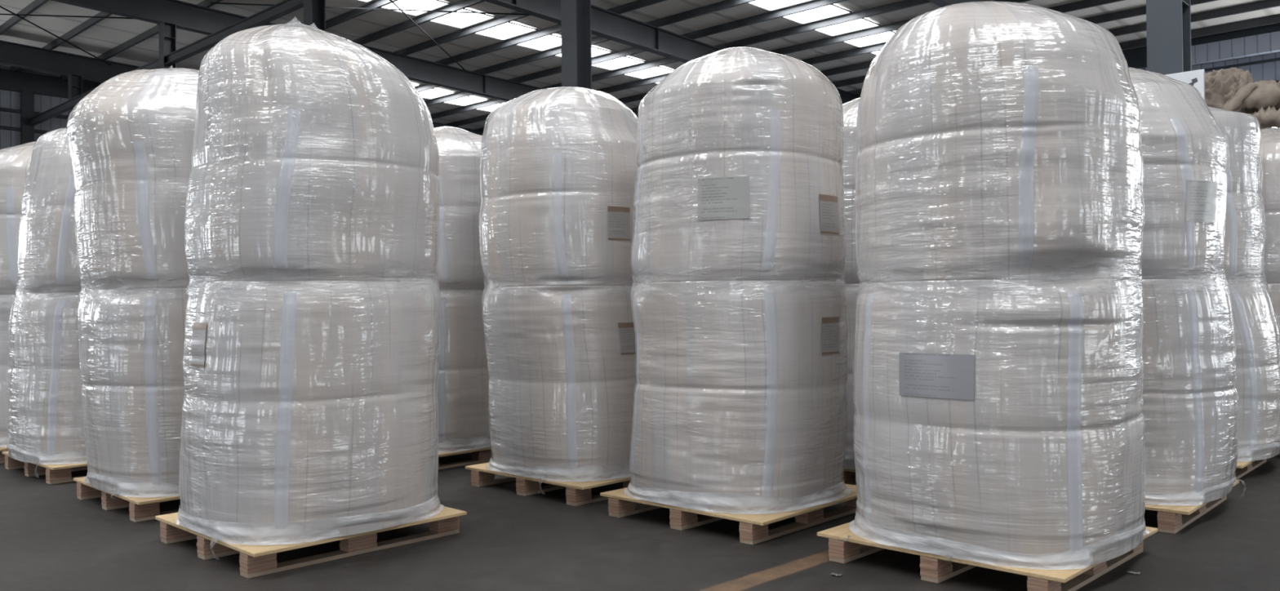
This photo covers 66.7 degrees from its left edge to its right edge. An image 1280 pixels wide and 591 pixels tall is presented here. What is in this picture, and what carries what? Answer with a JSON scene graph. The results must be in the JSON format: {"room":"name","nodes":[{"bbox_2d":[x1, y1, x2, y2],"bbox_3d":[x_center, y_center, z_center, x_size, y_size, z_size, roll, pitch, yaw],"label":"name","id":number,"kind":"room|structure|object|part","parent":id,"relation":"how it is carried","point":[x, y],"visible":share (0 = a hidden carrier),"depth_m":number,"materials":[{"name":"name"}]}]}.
{"room":"warehouse","nodes":[
{"label":"warehouse","id":0,"kind":"room"},
{"bbox_2d":[0,65,102,149],"bbox_3d":[-21.413,-3.369,32.082,0.120,9.918,45.349,-1,-1,43],"label":"wall","id":1,"kind":"structure","parent":0,"point":[8,99],"depth_m":32.63,"materials":[{"name":"metal"}]},
{"bbox_2d":[0,125,50,133],"bbox_3d":[-21.317,-5.561,31.987,0.160,0.100,45.200,-1,-1,43],"label":"trim","id":2,"kind":"structure","parent":1,"relation":"attached to","point":[2,127],"depth_m":32.45,"materials":[{"name":"paint"}]},
{"bbox_2d":[0,106,68,119],"bbox_3d":[-21.323,-6.161,31.992,0.160,0.100,45.200,-1,-1,43],"label":"trim","id":3,"kind":"structure","parent":1,"relation":"attached to","point":[3,109],"depth_m":32.49,"materials":[{"name":"paint"}]},
{"bbox_2d":[0,68,101,97],"bbox_3d":[-21.332,-7.161,31.999,0.160,0.660,45.200,-1,-1,43],"label":"trim","id":4,"kind":"structure","parent":1,"relation":"attached to","point":[45,85],"depth_m":32.90,"materials":[{"name":"paint"}]},
{"bbox_2d":[0,453,1279,590],"bbox_3d":[-2.622,1.393,14.524,51.800,0.200,45.500,-1,-1,43],"label":"floor","id":5,"kind":"structure","parent":0,"point":[51,539],"depth_m":4.46,"materials":[{"name":"concrete"}]},
{"bbox_2d":[0,447,8,463],"bbox_3d":[-4.817,1.208,7.969,1.100,0.118,1.103,-1,-1,43],"label":"wooden pallet","id":6,"kind":"object","parent":5,"relation":"on","point":[2,449],"visible":0.02,"depth_m":7.29,"materials":[{"name":"brown wood"}]},
{"bbox_2d":[0,141,35,447],"bbox_3d":[-4.831,-0.064,7.981,1.198,2.426,1.200,-1,-1,43],"label":"stack","id":7,"kind":"object","parent":6,"relation":"on","point":[15,161],"visible":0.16,"depth_m":7.37,"materials":[{"name":"white"}]},
{"bbox_2d":[20,88,34,144],"bbox_3d":[-20.560,-2.663,32.652,0.200,8.500,0.360,-1,-1,43],"label":"wall post","id":8,"kind":"object","parent":5,"relation":"on","point":[27,96],"visible":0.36,"depth_m":32.58,"materials":[{"name":"metal"}]},
{"bbox_2d":[2,451,87,484],"bbox_3d":[-3.884,1.193,7.143,1.100,0.118,1.103,-1,-1,42],"label":"wooden pallet","id":9,"kind":"object","parent":5,"relation":"on","point":[55,473],"visible":0.24,"depth_m":6.51,"materials":[{"name":"brown wood"}]},
{"bbox_3d":[-4.216,1.248,7.443,0.078,0.019,1.095,-1,-1,42],"label":"board","id":10,"kind":"part","parent":9,"relation":"part of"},
{"bbox_2d":[5,127,87,477],"bbox_3d":[-3.882,-0.027,7.147,1.281,2.499,1.257,-1,-1,42],"label":"stack","id":11,"kind":"object","parent":9,"relation":"on","point":[44,384],"visible":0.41,"depth_m":6.56,"materials":[{"name":"white"}]},
{"bbox_3d":[-3.884,1.243,7.143,0.078,0.019,1.095,-1,-1,42],"label":"board","id":12,"kind":"part","parent":9,"relation":"part of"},
{"bbox_3d":[-3.552,1.238,6.843,0.078,0.019,1.095,-1,-1,42],"label":"board","id":13,"kind":"part","parent":9,"relation":"part of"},
{"bbox_2d":[66,73,84,115],"bbox_3d":[-17.497,-2.646,30.155,0.460,8.373,0.460,-1,-1,43],"label":"steel column","id":14,"kind":"structure","parent":5,"relation":"on","point":[74,82],"depth_m":30.16,"materials":[{"name":"metal"}]},
{"bbox_3d":[-17.536,-6.822,30.185,0.340,0.020,0.400,-1,-1,43],"label":"cap plate","id":15,"kind":"part","parent":14,"relation":"part of","materials":[{"name":"paint"}]},
{"bbox_2d":[28,0,303,125],"bbox_3d":[-10.828,-5.968,23.553,27.040,0.220,0.160,-1,-1,43],"label":"tie beam","id":16,"kind":"structure","parent":14,"relation":"attached to","point":[284,7],"depth_m":22.98,"materials":[{"name":"metal"}]},
{"bbox_2d":[0,40,483,135],"bbox_3d":[-16.707,-7.102,31.066,0.260,1.856,40.220,-1,-1,43],"label":"rafter","id":17,"kind":"object","parent":14,"relation":"on","point":[11,54],"visible":0.17,"depth_m":29.89,"materials":[{"name":"paint"}]},
{"bbox_2d":[73,476,179,522],"bbox_3d":[-2.707,1.174,5.996,1.100,0.118,1.103,-1,-1,44],"label":"wooden pallet","id":18,"kind":"object","parent":5,"relation":"on","point":[140,509],"visible":0.28,"depth_m":5.40,"materials":[{"name":"brown wood"}]},
{"bbox_3d":[-3.030,1.229,6.305,0.078,0.019,1.095,-1,-1,44],"label":"board","id":19,"kind":"part","parent":18,"relation":"part of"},
{"bbox_2d":[66,66,199,499],"bbox_3d":[-2.780,-0.135,6.008,1.303,2.550,1.298,-1,-1,44],"label":"stack","id":20,"kind":"object","parent":18,"relation":"on","point":[130,139],"visible":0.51,"depth_m":5.38,"materials":[{"name":"white"}]},
{"bbox_3d":[-2.707,1.224,5.996,0.078,0.019,1.095,-1,-1,44],"label":"board","id":21,"kind":"part","parent":18,"relation":"part of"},
{"bbox_3d":[-2.384,1.219,5.686,0.078,0.019,1.095,-1,-1,44],"label":"board","id":22,"kind":"part","parent":18,"relation":"part of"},
{"bbox_2d":[156,21,177,68],"bbox_3d":[-12.006,-2.737,24.756,0.460,8.378,0.460,-1,-1,43],"label":"steel column","id":23,"kind":"structure","parent":5,"relation":"on","point":[167,33],"depth_m":24.75,"materials":[{"name":"metal"}]},
{"bbox_3d":[-12.045,-6.916,24.785,0.340,0.020,0.400,-1,-1,43],"label":"cap plate","id":24,"kind":"part","parent":23,"relation":"part of","materials":[{"name":"paint"}]},
{"bbox_2d":[51,0,638,117],"bbox_3d":[-11.113,-7.191,25.776,0.260,1.856,40.220,-1,-1,43],"label":"rafter","id":25,"kind":"object","parent":23,"relation":"on","point":[188,16],"visible":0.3,"depth_m":26.04,"materials":[{"name":"paint"}]},
{"bbox_2d":[0,5,111,66],"bbox_3d":[-16.428,-7.369,26.053,0.030,0.219,9.053,-1,0,-2],"label":"rod","id":26,"kind":"object","parent":25,"relation":"attached to","point":[1,6],"visible":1,"depth_m":27.29,"materials":[{"name":"metal"}]},
{"bbox_2d":[0,13,132,18],"bbox_3d":[-16.532,-7.493,25.945,9.553,0.240,0.030,-1,0,-4],"label":"rod","id":27,"kind":"object","parent":25,"relation":"attached to","point":[0,13],"visible":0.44,"depth_m":26.02,"materials":[{"name":"metal"}]},
{"bbox_2d":[210,2,530,15],"bbox_3d":[-6.252,-7.399,25.170,9.418,0.240,0.030,0,0,-5],"label":"rod","id":28,"kind":"object","parent":25,"relation":"attached to","point":[211,2],"visible":0.64,"depth_m":25.15,"materials":[{"name":"metal"}]},
{"bbox_2d":[389,0,465,70],"bbox_3d":[-6.016,-7.262,25.635,0.030,0.270,10.122,-1,0,6],"label":"rod","id":29,"kind":"object","parent":25,"relation":"attached to","point":[391,1],"visible":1,"depth_m":26.74,"materials":[{"name":"metal"}]},
{"bbox_2d":[155,504,466,578],"bbox_3d":[-1.650,1.157,4.888,1.100,0.118,1.103,-1,-1,44],"label":"wooden pallet","id":30,"kind":"object","parent":5,"relation":"on","point":[255,561],"visible":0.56,"depth_m":4.51,"materials":[{"name":"brown wood"}]},
{"bbox_3d":[-1.974,1.211,5.196,0.078,0.019,1.095,-1,-1,44],"label":"board","id":31,"kind":"part","parent":30,"relation":"part of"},
{"bbox_3d":[-1.650,1.206,4.888,0.078,0.019,1.095,-1,-1,44],"label":"board","id":32,"kind":"part","parent":30,"relation":"part of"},
{"bbox_2d":[175,17,444,559],"bbox_3d":[-1.640,-0.098,4.892,1.180,2.547,1.186,0,-1,-43],"label":"stack","id":33,"kind":"object","parent":30,"relation":"on","point":[312,347],"visible":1,"depth_m":4.40,"materials":[{"name":"white"}]},
{"bbox_3d":[-1.326,1.201,4.579,0.078,0.019,1.095,-1,-1,44],"label":"board","id":34,"kind":"part","parent":30,"relation":"part of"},
{"bbox_2d":[303,0,325,31],"bbox_3d":[-6.474,-2.827,19.400,0.460,8.380,0.460,-1,-1,43],"label":"steel column","id":35,"kind":"structure","parent":5,"relation":"on","point":[314,11],"depth_m":19.42,"materials":[{"name":"metal"}]},
{"bbox_2d":[483,0,860,103],"bbox_3d":[-5.519,-7.280,20.485,0.260,1.856,40.220,-1,-1,43],"label":"rafter","id":36,"kind":"object","parent":35,"relation":"on","point":[606,24],"visible":0.4,"depth_m":26.02,"materials":[{"name":"paint"}]},
{"bbox_2d":[438,447,491,469],"bbox_3d":[-1.479,1.174,7.490,1.100,0.118,1.103,-1,-1,43],"label":"wooden pallet","id":37,"kind":"object","parent":5,"relation":"on","point":[482,455],"visible":0.09,"depth_m":7.05,"materials":[{"name":"brown wood"}]},
{"bbox_3d":[-1.479,1.223,7.490,0.078,0.019,1.095,-1,-1,43],"label":"board","id":38,"kind":"part","parent":37,"relation":"part of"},
{"bbox_2d":[433,125,490,453],"bbox_3d":[-1.485,-0.096,7.501,1.207,2.421,1.208,-1,-1,43],"label":"stack","id":39,"kind":"object","parent":37,"relation":"on","point":[463,379],"visible":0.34,"depth_m":6.94,"materials":[{"name":"white"}]},
{"bbox_3d":[-1.154,1.218,7.182,0.078,0.019,1.095,-1,-1,43],"label":"board","id":40,"kind":"part","parent":37,"relation":"part of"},
{"bbox_2d":[465,462,631,506],"bbox_3d":[-0.352,1.155,6.306,1.100,0.118,1.103,-1,-1,43],"label":"wooden pallet","id":41,"kind":"object","parent":5,"relation":"on","point":[577,493],"visible":0.38,"depth_m":5.89,"materials":[{"name":"brown wood"}]},
{"bbox_3d":[-0.679,1.210,6.611,0.078,0.019,1.095,-1,-1,43],"label":"board","id":42,"kind":"part","parent":41,"relation":"part of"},
{"bbox_3d":[-0.352,1.204,6.306,0.078,0.019,1.095,-1,-1,43],"label":"board","id":43,"kind":"part","parent":41,"relation":"part of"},
{"bbox_2d":[478,86,637,494],"bbox_3d":[-0.411,-0.084,6.313,1.188,2.519,1.195,0,-1,-37],"label":"stack","id":44,"kind":"object","parent":41,"relation":"on","point":[558,167],"visible":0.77,"depth_m":5.79,"materials":[{"name":"white"}]},
{"bbox_3d":[-0.025,1.199,6.000,0.078,0.019,1.095,-1,-1,43],"label":"board","id":45,"kind":"part","parent":41,"relation":"part of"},
{"bbox_2d":[560,0,591,88],"bbox_3d":[-0.915,-2.917,14.073,0.460,8.382,0.460,-1,-1,43],"label":"steel column","id":46,"kind":"structure","parent":5,"relation":"on","point":[575,15],"depth_m":14.07,"materials":[{"name":"metal"}]},
{"bbox_2d":[928,0,991,7],"bbox_3d":[0.075,-7.370,15.195,0.260,1.856,40.220,-1,-1,43],"label":"rafter","id":47,"kind":"object","parent":46,"relation":"on","point":[941,3],"visible":0.02,"depth_m":22.66,"materials":[{"name":"paint"}]},
{"bbox_2d":[600,484,857,545],"bbox_3d":[0.558,1.140,5.381,1.100,0.118,1.103,-1,-1,43],"label":"wooden pallet","id":48,"kind":"object","parent":5,"relation":"on","point":[753,528],"visible":0.47,"depth_m":5.00,"materials":[{"name":"brown wood"}]},
{"bbox_3d":[0.231,1.195,5.686,0.078,0.019,1.095,-1,-1,43],"label":"board","id":49,"kind":"part","parent":48,"relation":"part of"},
{"bbox_3d":[0.558,1.190,5.381,0.078,0.019,1.095,-1,-1,43],"label":"board","id":50,"kind":"part","parent":48,"relation":"part of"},
{"bbox_2d":[624,46,851,514],"bbox_3d":[0.552,-0.147,5.389,1.150,2.456,1.147,-1,-1,43],"label":"stack","id":51,"kind":"object","parent":48,"relation":"on","point":[739,304],"visible":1,"depth_m":4.90,"materials":[{"name":"white"}]},
{"bbox_3d":[0.885,1.184,5.075,0.078,0.019,1.095,-1,-1,43],"label":"board","id":52,"kind":"part","parent":48,"relation":"part of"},
{"bbox_2d":[830,573,842,576],"bbox_3d":[0.831,1.181,4.112,0.046,0.007,0.032,-1,0,29],"label":"scrap","id":53,"kind":"object","parent":5,"relation":"on","point":[833,574],"visible":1,"depth_m":4.11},
{"bbox_2d":[843,468,856,484],"bbox_3d":[1.625,1.138,6.499,1.100,0.118,1.103,-1,-1,43],"label":"wooden pallet","id":54,"kind":"object","parent":5,"relation":"on","point":[849,477],"visible":0.05,"depth_m":6.11,"materials":[{"name":"brown wood"}]},
{"bbox_2d":[840,97,861,470],"bbox_3d":[1.623,-0.139,6.503,1.208,2.436,1.209,-1,-1,43],"label":"stack","id":55,"kind":"object","parent":54,"relation":"on","point":[851,270],"visible":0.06,"depth_m":6.02,"materials":[{"name":"white"}]},
{"bbox_3d":[1.625,1.188,6.499,0.078,0.019,1.095,-1,-1,43],"label":"board","id":56,"kind":"part","parent":54,"relation":"part of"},
{"bbox_2d":[817,521,1157,590],"bbox_3d":[1.578,1.124,4.409,1.100,0.118,1.103,-1,-1,44],"label":"wooden pallet","id":57,"kind":"object","parent":5,"relation":"on","point":[933,570],"visible":0.39,"depth_m":4.04,"materials":[{"name":"brown wood"}]},
{"bbox_3d":[1.258,1.178,4.721,0.078,0.019,1.095,-1,-1,44],"label":"board","id":58,"kind":"part","parent":57,"relation":"part of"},
{"bbox_3d":[1.578,1.173,4.409,0.078,0.019,1.095,-1,-1,44],"label":"board","id":59,"kind":"part","parent":57,"relation":"part of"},
{"bbox_2d":[839,0,1150,569],"bbox_3d":[1.597,-0.109,4.411,1.195,2.373,1.220,-1,-1,44],"label":"stack","id":60,"kind":"object","parent":57,"relation":"on","point":[998,363],"visible":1,"depth_m":3.90,"materials":[{"name":"white"}]},
{"bbox_3d":[1.898,1.168,4.096,0.078,0.019,1.095,-1,-1,44],"label":"board","id":61,"kind":"part","parent":57,"relation":"part of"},
{"bbox_2d":[1126,570,1140,574],"bbox_3d":[2.079,1.169,4.098,0.051,0.007,0.032,-1,0,29],"label":"scrap","id":62,"kind":"object","parent":5,"relation":"on","point":[1127,571],"visible":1,"depth_m":4.09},
{"bbox_2d":[1146,0,1191,75],"bbox_3d":[5.135,-2.994,9.453,0.460,8.358,0.460,-1,-1,43],"label":"steel column","id":63,"kind":"structure","parent":5,"relation":"on","point":[1168,22],"depth_m":9.35,"materials":[{"name":"metal"}]},
{"bbox_2d":[1164,68,1204,100],"bbox_3d":[4.550,-0.380,8.660,0.880,3.130,0.034,-1,-1,43],"label":"board","id":64,"kind":"object","parent":5,"relation":"on","point":[1196,78],"visible":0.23,"depth_m":8.41,"materials":[{"name":"white"}]},
{"bbox_2d":[1145,480,1239,533],"bbox_3d":[2.650,1.122,5.525,1.100,0.118,1.103,-1,-1,43],"label":"wooden pallet","id":65,"kind":"object","parent":5,"relation":"on","point":[1171,519],"visible":0.17,"depth_m":4.85,"materials":[{"name":"brown wood"}]},
{"bbox_2d":[1128,66,1245,506],"bbox_3d":[2.667,-0.077,5.539,1.240,2.447,1.224,-1,-1,43],"label":"stack","id":66,"kind":"object","parent":65,"relation":"on","point":[1190,396],"visible":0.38,"depth_m":4.93,"materials":[{"name":"white"}]},
{"bbox_3d":[2.979,1.166,5.222,0.078,0.019,1.095,-1,-1,43],"label":"board","id":67,"kind":"part","parent":65,"relation":"part of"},
{"bbox_2d":[1235,458,1266,479],"bbox_3d":[3.700,1.121,6.799,1.100,0.118,1.103,-1,-1,43],"label":"wooden pallet","id":68,"kind":"object","parent":5,"relation":"on","point":[1242,468],"visible":0.12,"depth_m":6.42,"materials":[{"name":"brown wood"}]},
{"bbox_2d":[1207,106,1279,462],"bbox_3d":[3.703,-0.111,6.815,1.320,2.473,1.319,-1,-1,43],"label":"stack","id":69,"kind":"object","parent":68,"relation":"on","point":[1255,322],"visible":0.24,"depth_m":6.23,"materials":[{"name":"white"}]},
{"bbox_3d":[4.883,1.115,7.519,1.100,0.118,1.103,-1,-1,43],"label":"wooden pallet","id":70,"kind":"object","parent":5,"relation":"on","visible":0},
{"bbox_2d":[1260,127,1279,325],"bbox_3d":[4.872,-0.121,7.532,1.191,2.356,1.199,-1,-1,43],"label":"stack","id":71,"kind":"object","parent":70,"relation":"on","point":[1269,136],"visible":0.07,"depth_m":7.03,"materials":[{"name":"white"}]},
{"bbox_3d":[5.769,1.113,8.337,1.100,0.118,1.103,-1,-1,43],"label":"wooden pallet","id":72,"kind":"object","parent":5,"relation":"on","visible":0},
{"bbox_3d":[5.761,-0.142,8.343,1.200,2.391,1.182,-1,-1,43],"label":"stack","id":73,"kind":"object","parent":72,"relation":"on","visible":0},
{"bbox_2d":[1221,83,1257,113],"bbox_3d":[5.130,-1.560,8.373,0.417,0.495,0.257,-1,0,34],"label":"sack","id":74,"kind":"object","parent":73,"relation":"on","point":[1234,104],"visible":0.38,"depth_m":8.27,"materials":[{"name":"fabric"}]},
{"bbox_2d":[1204,66,1253,110],"bbox_3d":[5.106,-1.773,8.541,0.391,0.456,0.463,0,-1,-42],"label":"sack","id":75,"kind":"object","parent":74,"relation":"on","point":[1220,86],"visible":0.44,"depth_m":8.47,"materials":[{"name":"fabric"}]},
{"bbox_2d":[1248,112,1272,128],"bbox_3d":[5.216,-1.456,8.276,0.357,0.217,0.286,-1,0,16],"label":"sack","id":76,"kind":"object","parent":73,"relation":"on","point":[1264,126],"visible":0.09,"depth_m":8.15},
{"bbox_2d":[1240,80,1279,113],"bbox_3d":[5.384,-1.684,8.261,0.530,0.341,0.385,-1,-1,40],"label":"sack","id":77,"kind":"object","parent":76,"relation":"on","point":[1267,94],"visible":0.71,"depth_m":8.17,"materials":[{"name":"fabric"}]},
{"bbox_2d":[1233,69,1249,93],"bbox_3d":[5.155,-1.802,8.335,0.115,0.238,0.130,-1,0,15],"label":"sack","id":78,"kind":"object","parent":77,"relation":"on","point":[1242,78],"visible":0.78,"depth_m":8.29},
{"bbox_3d":[5.302,-1.702,8.734,0.562,0.373,0.396,-19,1,-41],"label":"sack","id":79,"kind":"object","parent":73,"relation":"on","visible":0},
{"bbox_2d":[1257,78,1277,84],"bbox_3d":[5.646,-1.777,8.563,0.493,0.292,0.368,-1,0,30],"label":"sack","id":80,"kind":"object","parent":79,"relation":"on","point":[1274,82],"visible":0.02,"depth_m":8.48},
{"bbox_3d":[5.478,-1.475,8.002,0.384,0.240,0.300,-13,-4,20],"label":"sack","id":81,"kind":"object","parent":73,"relation":"on","visible":0},
{"bbox_2d":[1252,106,1279,128],"bbox_3d":[5.323,-1.503,8.124,0.294,0.245,0.380,0,0,-14],"label":"sack","id":82,"kind":"object","parent":81,"relation":"on","point":[1270,116],"visible":0.9,"depth_m":8.07,"materials":[{"name":"fabric"}]},
{"bbox_2d":[0,0,1279,128],"bbox_3d":[-2.707,-7.984,14.592,51.800,1.445,45.503,-1,-1,43],"label":"ceiling","id":83,"kind":"structure","parent":0,"point":[108,33],"depth_m":27.88,"materials":[{"name":"metal"}]},
{"bbox_2d":[0,0,48,35],"bbox_3d":[-5.140,-7.848,15.438,46.500,0.196,0.080,-1,-1,43],"label":"roof purlin","id":84,"kind":"structure","parent":83,"relation":"attached to","point":[34,5],"depth_m":26.40,"materials":[{"name":"metal"}]},
{"bbox_2d":[10,11,111,71],"bbox_3d":[-4.109,-7.805,16.527,46.500,0.196,0.080,-1,-1,43],"label":"roof purlin","id":85,"kind":"structure","parent":83,"relation":"attached to","point":[90,22],"depth_m":27.98,"materials":[{"name":"metal"}]},
{"bbox_2d":[60,0,222,80],"bbox_3d":[-3.078,-7.761,17.617,46.500,0.196,0.080,-1,-1,43],"label":"roof purlin","id":86,"kind":"structure","parent":83,"relation":"attached to","point":[154,30],"depth_m":28.83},
{"bbox_2d":[325,0,398,29],"bbox_3d":[-1.015,-7.675,19.796,46.500,0.196,0.080,-1,-1,43],"label":"roof purlin","id":87,"kind":"structure","parent":83,"relation":"attached to","point":[353,13],"depth_m":25.99,"materials":[{"name":"metal"}]},
{"bbox_2d":[357,0,373,2],"bbox_3d":[-7.004,-7.669,24.380,1.560,0.033,1.315,-1,-1,43],"label":"rooflight","id":88,"kind":"object","parent":83,"relation":"attached to","point":[364,1],"visible":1,"depth_m":25.26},
{"bbox_2d":[380,0,450,16],"bbox_3d":[-5.973,-7.626,25.469,1.560,0.033,1.315,-1,-1,43],"label":"rooflight","id":89,"kind":"object","parent":83,"relation":"attached to","point":[433,5],"visible":0.79,"depth_m":25.58,"materials":[{"name":"plastic"}]},
{"bbox_2d":[411,82,421,86],"bbox_3d":[-8.728,-7.403,34.269,1.560,0.033,1.315,-1,-1,43],"label":"rooflight","id":90,"kind":"object","parent":83,"relation":"attached to","point":[413,84],"visible":0.17,"depth_m":34.19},
{"bbox_2d":[351,0,484,44],"bbox_3d":[0.016,-7.632,20.885,46.500,0.196,0.080,-1,-1,43],"label":"roof purlin","id":91,"kind":"structure","parent":83,"relation":"attached to","point":[460,5],"depth_m":26.64,"materials":[{"name":"metal"}]},
{"bbox_2d":[418,88,456,99],"bbox_3d":[-7.697,-7.360,35.358,1.560,0.033,1.315,-1,-1,43],"label":"rooflight","id":92,"kind":"object","parent":83,"relation":"attached to","point":[433,93],"visible":0.69,"depth_m":35.45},
{"bbox_2d":[394,10,528,55],"bbox_3d":[1.047,-7.588,21.975,46.500,0.196,0.080,-1,-1,43],"label":"roof purlin","id":93,"kind":"structure","parent":83,"relation":"attached to","point":[504,19],"depth_m":27.67,"materials":[{"name":"metal"}]},
{"bbox_2d":[429,8,496,28],"bbox_3d":[-4.941,-7.583,26.559,1.560,0.033,1.315,-1,-1,43],"label":"rooflight","id":94,"kind":"object","parent":83,"relation":"attached to","point":[456,20],"visible":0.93,"depth_m":26.69,"materials":[{"name":"plastic"}]},
{"bbox_2d":[442,95,488,106],"bbox_3d":[-6.665,-7.317,36.448,1.560,0.033,1.315,-1,-1,43],"label":"rooflight","id":95,"kind":"object","parent":83,"relation":"attached to","point":[467,100],"visible":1,"depth_m":36.58,"materials":[{"name":"plastic"}]},
{"bbox_2d":[476,102,503,111],"bbox_3d":[-5.634,-7.274,37.537,1.560,0.033,1.315,-1,-1,43],"label":"rooflight","id":96,"kind":"object","parent":83,"relation":"attached to","point":[489,108],"visible":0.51,"depth_m":37.74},
{"bbox_2d":[475,22,537,40],"bbox_3d":[-3.910,-7.540,27.648,1.560,0.033,1.315,-1,-1,43],"label":"rooflight","id":97,"kind":"object","parent":83,"relation":"attached to","point":[508,30],"visible":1,"depth_m":27.76,"materials":[{"name":"plastic"}]},
{"bbox_2d":[516,34,560,51],"bbox_3d":[-2.879,-7.496,28.738,1.560,0.033,1.315,-1,-1,43],"label":"rooflight","id":98,"kind":"object","parent":83,"relation":"attached to","point":[552,41],"visible":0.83,"depth_m":28.94,"materials":[{"name":"plastic"}]},
{"bbox_2d":[435,0,666,65],"bbox_3d":[2.078,-7.545,23.064,46.500,0.196,0.080,-1,-1,43],"label":"roof purlin","id":99,"kind":"structure","parent":83,"relation":"attached to","point":[637,4],"depth_m":28.11,"materials":[{"name":"metal"}]},
{"bbox_2d":[555,45,613,57],"bbox_3d":[-1.848,-7.453,29.827,1.560,0.033,1.315,-1,-1,43],"label":"rooflight","id":100,"kind":"object","parent":83,"relation":"attached to","point":[596,51],"visible":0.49,"depth_m":29.79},
{"bbox_2d":[414,0,756,92],"bbox_3d":[3.109,-7.502,24.154,46.500,0.196,0.080,-1,-1,43],"label":"roof purlin","id":101,"kind":"structure","parent":83,"relation":"attached to","point":[725,4],"depth_m":28.06,"materials":[{"name":"metal"}]},
{"bbox_2d":[591,56,646,70],"bbox_3d":[-0.817,-7.410,30.917,1.560,0.033,1.315,-1,-1,43],"label":"rooflight","id":102,"kind":"object","parent":83,"relation":"attached to","point":[625,61],"visible":0.83,"depth_m":31.05,"materials":[{"name":"plastic"}]},
{"bbox_2d":[424,0,847,106],"bbox_3d":[4.140,-7.459,25.243,46.500,0.196,0.080,-1,-1,43],"label":"roof purlin","id":103,"kind":"structure","parent":83,"relation":"attached to","point":[814,4],"depth_m":27.40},
{"bbox_2d":[622,66,674,79],"bbox_3d":[0.214,-7.367,32.006,1.560,0.033,1.315,-1,-1,43],"label":"rooflight","id":104,"kind":"object","parent":83,"relation":"attached to","point":[659,70],"visible":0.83,"depth_m":32.20,"materials":[{"name":"plastic"}]},
{"bbox_2d":[430,0,931,119],"bbox_3d":[5.171,-7.415,26.333,46.500,0.196,0.080,-1,-1,43],"label":"roof purlin","id":105,"kind":"structure","parent":83,"relation":"attached to","point":[903,4],"depth_m":27.88,"materials":[{"name":"metal"}]},
{"bbox_2d":[445,0,1031,126],"bbox_3d":[6.202,-7.372,27.422,46.500,0.196,0.080,-1,-1,43],"label":"roof purlin","id":106,"kind":"structure","parent":83,"relation":"attached to","point":[892,26],"depth_m":28.61,"materials":[{"name":"metal"}]},
{"bbox_2d":[747,0,813,11],"bbox_3d":[3.564,-7.539,24.709,1.560,0.033,1.315,-1,-1,43],"label":"rooflight","id":107,"kind":"object","parent":83,"relation":"attached to","point":[768,5],"visible":1,"depth_m":25.12,"materials":[{"name":"plastic"}]},
{"bbox_2d":[474,0,1124,131],"bbox_3d":[7.233,-7.329,28.512,46.500,0.196,0.080,-1,-1,43],"label":"roof purlin","id":108,"kind":"structure","parent":83,"relation":"attached to","point":[1079,5],"depth_m":29.02,"materials":[{"name":"metal"}]},
{"bbox_2d":[782,4,852,24],"bbox_3d":[4.595,-7.496,25.798,1.560,0.033,1.315,-1,-1,43],"label":"rooflight","id":109,"kind":"object","parent":83,"relation":"attached to","point":[831,11],"visible":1,"depth_m":25.94,"materials":[{"name":"plastic"}]},
{"bbox_2d":[813,17,880,36],"bbox_3d":[5.626,-7.453,26.888,1.560,0.033,1.315,-1,-1,43],"label":"rooflight","id":110,"kind":"object","parent":83,"relation":"attached to","point":[860,24],"visible":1,"depth_m":27.04,"materials":[{"name":"plastic"}]},
{"bbox_2d":[843,31,895,47],"bbox_3d":[6.657,-7.410,27.977,1.560,0.033,1.315,-1,-1,43],"label":"rooflight","id":111,"kind":"object","parent":83,"relation":"attached to","point":[882,37],"visible":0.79,"depth_m":28.25,"materials":[{"name":"plastic"}]},
{"bbox_2d":[870,50,879,55],"bbox_3d":[7.689,-7.366,29.067,1.560,0.033,1.315,-1,-1,43],"label":"rooflight","id":112,"kind":"object","parent":83,"relation":"attached to","point":[876,53],"visible":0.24,"depth_m":29.48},
{"bbox_2d":[630,0,1217,111],"bbox_3d":[8.264,-7.286,29.601,46.500,0.196,0.080,-1,-1,43],"label":"roof purlin","id":113,"kind":"structure","parent":83,"relation":"attached to","point":[1140,11],"depth_m":25.78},
{"bbox_2d":[831,0,1279,87],"bbox_3d":[9.295,-7.242,30.691,46.500,0.196,0.080,-1,-1,43],"label":"roof purlin","id":114,"kind":"structure","parent":83,"relation":"attached to","point":[1265,4],"depth_m":25.41,"materials":[{"name":"metal"}]},
{"bbox_2d":[848,13,1279,95],"bbox_3d":[10.326,-7.199,31.780,46.500,0.196,0.080,-1,-1,43],"label":"roof purlin","id":115,"kind":"structure","parent":83,"relation":"attached to","point":[1276,18],"depth_m":26.52,"materials":[{"name":"metal"}]},
{"bbox_2d":[1139,51,1279,82],"bbox_3d":[12.914,-3.017,30.807,51.500,8.564,0.120,-1,-1,43],"label":"wall","id":116,"kind":"structure","parent":0,"point":[1263,71],"depth_m":26.84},
{"bbox_2d":[1121,22,1279,68],"bbox_3d":[12.794,-7.034,30.749,51.500,0.620,0.250,-1,-1,43],"label":"trim","id":117,"kind":"structure","parent":116,"relation":"attached to","point":[1136,57],"depth_m":27.48,"materials":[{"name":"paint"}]},
{"bbox_2d":[1204,57,1279,71],"bbox_3d":[23.444,-6.524,20.678,22.200,0.060,0.100,-1,-1,43],"label":"trim","id":118,"kind":"structure","parent":116,"relation":"attached to","point":[1273,59],"depth_m":26.97,"materials":[{"name":"blue paint"}]},
{"bbox_3d":[16.045,-3.956,-3.344,31.144,9.900,32.924,-1,0,0],"label":"wall","id":119,"kind":"structure","parent":0,"visible":0},
{"bbox_2d":[1191,31,1279,65],"bbox_3d":[23.066,-6.902,20.430,22.400,0.500,0.250,-1,-1,43],"label":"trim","id":120,"kind":"structure","parent":119,"relation":"attached to","point":[1268,42],"depth_m":26.64,"materials":[{"name":"metal"}]}
]}

